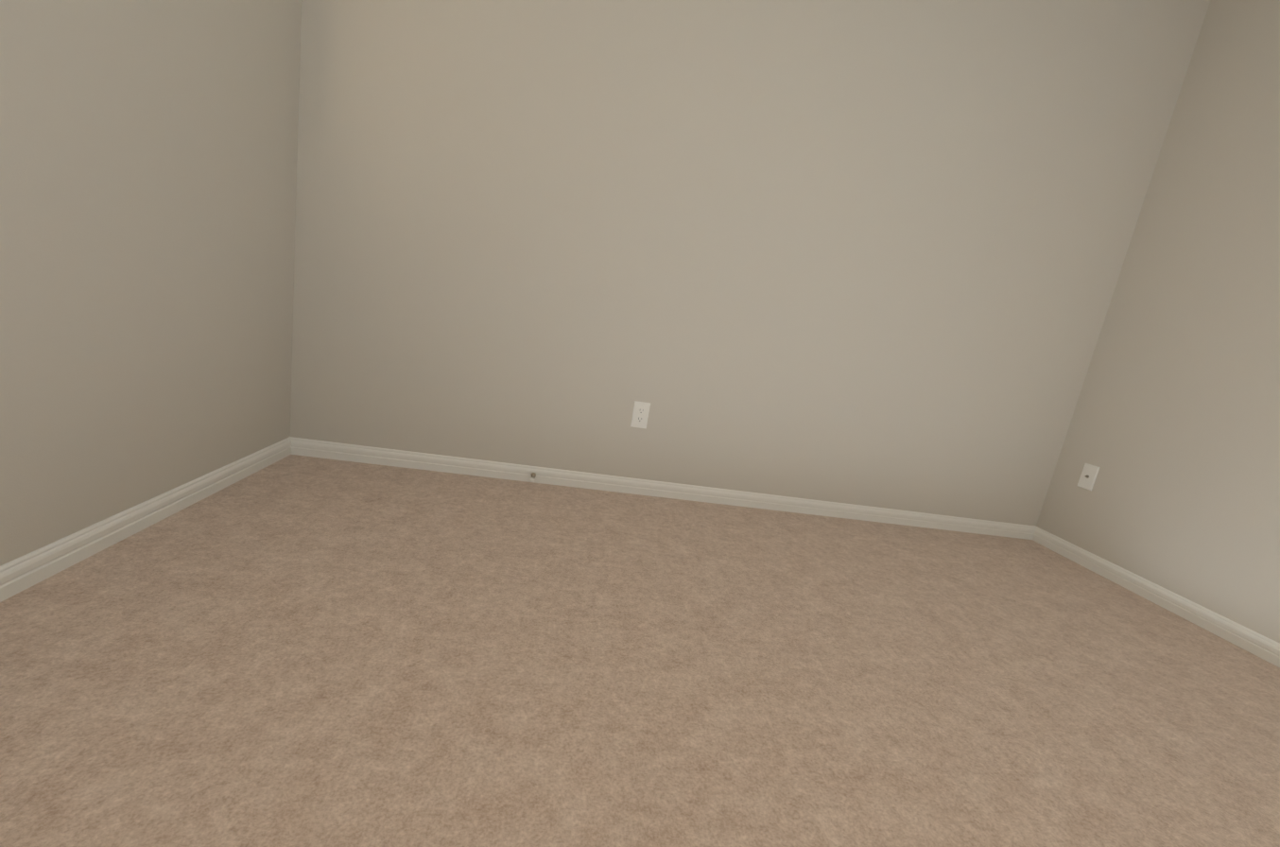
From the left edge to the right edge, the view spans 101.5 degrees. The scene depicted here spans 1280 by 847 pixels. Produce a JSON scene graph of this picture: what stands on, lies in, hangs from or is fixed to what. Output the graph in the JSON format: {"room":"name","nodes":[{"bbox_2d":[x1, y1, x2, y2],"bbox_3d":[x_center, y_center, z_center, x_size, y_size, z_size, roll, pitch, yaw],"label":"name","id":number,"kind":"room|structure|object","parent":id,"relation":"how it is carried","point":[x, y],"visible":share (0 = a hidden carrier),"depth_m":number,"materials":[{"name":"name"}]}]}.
{"room":"empty bedroom","nodes":[
{"label":"empty bedroom","id":0,"kind":"room"},
{"bbox_2d":[0,0,301,566],"bbox_3d":[-1.028,-0.666,-0.584,0.160,2.740,5.074,8,11,-8],"label":"wall","id":1,"kind":"structure","parent":0,"point":[148,154],"depth_m":1.30,"materials":[{"name":"beige paint"}]},
{"bbox_2d":[0,436,291,602],"bbox_3d":[-1.155,0.637,-0.309,0.013,0.070,5.074,8,11,-8],"label":"baseboard","id":2,"kind":"structure","parent":1,"relation":"attached to","point":[24,572],"depth_m":1.35,"materials":[{"name":"white paint"}]},
{"bbox_2d":[0,454,1279,846],"bbox_3d":[0.540,0.960,-0.045,3.819,0.120,5.394,8,11,-8],"label":"floor","id":3,"kind":"structure","parent":0,"point":[297,651],"depth_m":1.14,"materials":[{"name":"carpet"}]},
{"bbox_2d":[289,0,1210,526],"bbox_3d":[0.478,-0.988,2.213,3.819,2.740,0.160,8,11,-8],"label":"wall","id":4,"kind":"structure","parent":0,"point":[862,251],"depth_m":2.16,"materials":[{"name":"beige paint"}]},
{"bbox_2d":[630,400,650,428],"bbox_3d":[0.003,-0.037,2.284,0.070,0.114,0.008,8,11,-8],"label":"electrical outlet","id":5,"kind":"object","parent":4,"relation":"attached to","point":[640,414],"visible":1,"depth_m":2.28,"materials":[{"name":"white plastic"}]},
{"bbox_2d":[290,436,1036,539],"bbox_3d":[0.276,0.322,2.392,3.499,0.070,0.013,8,11,-8],"label":"baseboard","id":6,"kind":"structure","parent":4,"relation":"attached to","point":[330,450],"depth_m":2.35,"materials":[{"name":"white paint"}]},
{"bbox_2d":[529,472,536,482],"bbox_3d":[-0.460,0.233,2.241,0.022,0.021,0.078,8,11,-8],"label":"doorstop","id":7,"kind":"object","parent":6,"relation":"attached to","point":[533,475],"visible":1,"depth_m":2.24,"materials":[{"name":"silver metal"}]},
{"bbox_2d":[1036,0,1279,643],"bbox_3d":[2.562,-0.182,-0.068,0.160,2.740,5.074,8,11,-8],"label":"wall","id":8,"kind":"structure","parent":0,"point":[1173,433],"depth_m":2.06,"materials":[{"name":"beige paint"}]},
{"bbox_2d":[1077,463,1099,490],"bbox_3d":[2.058,0.244,2.409,0.018,0.114,0.070,8,11,-8],"label":"outlet plate","id":9,"kind":"object","parent":8,"relation":"attached to","point":[1088,476],"visible":1,"depth_m":2.40,"materials":[{"name":"white plastic"}]},
{"bbox_2d":[1032,526,1279,667],"bbox_3d":[2.265,1.098,0.182,0.013,0.070,5.074,8,11,-8],"label":"baseboard","id":10,"kind":"structure","parent":8,"relation":"attached to","point":[1254,643],"depth_m":2.02,"materials":[{"name":"white paint"}]}
]}

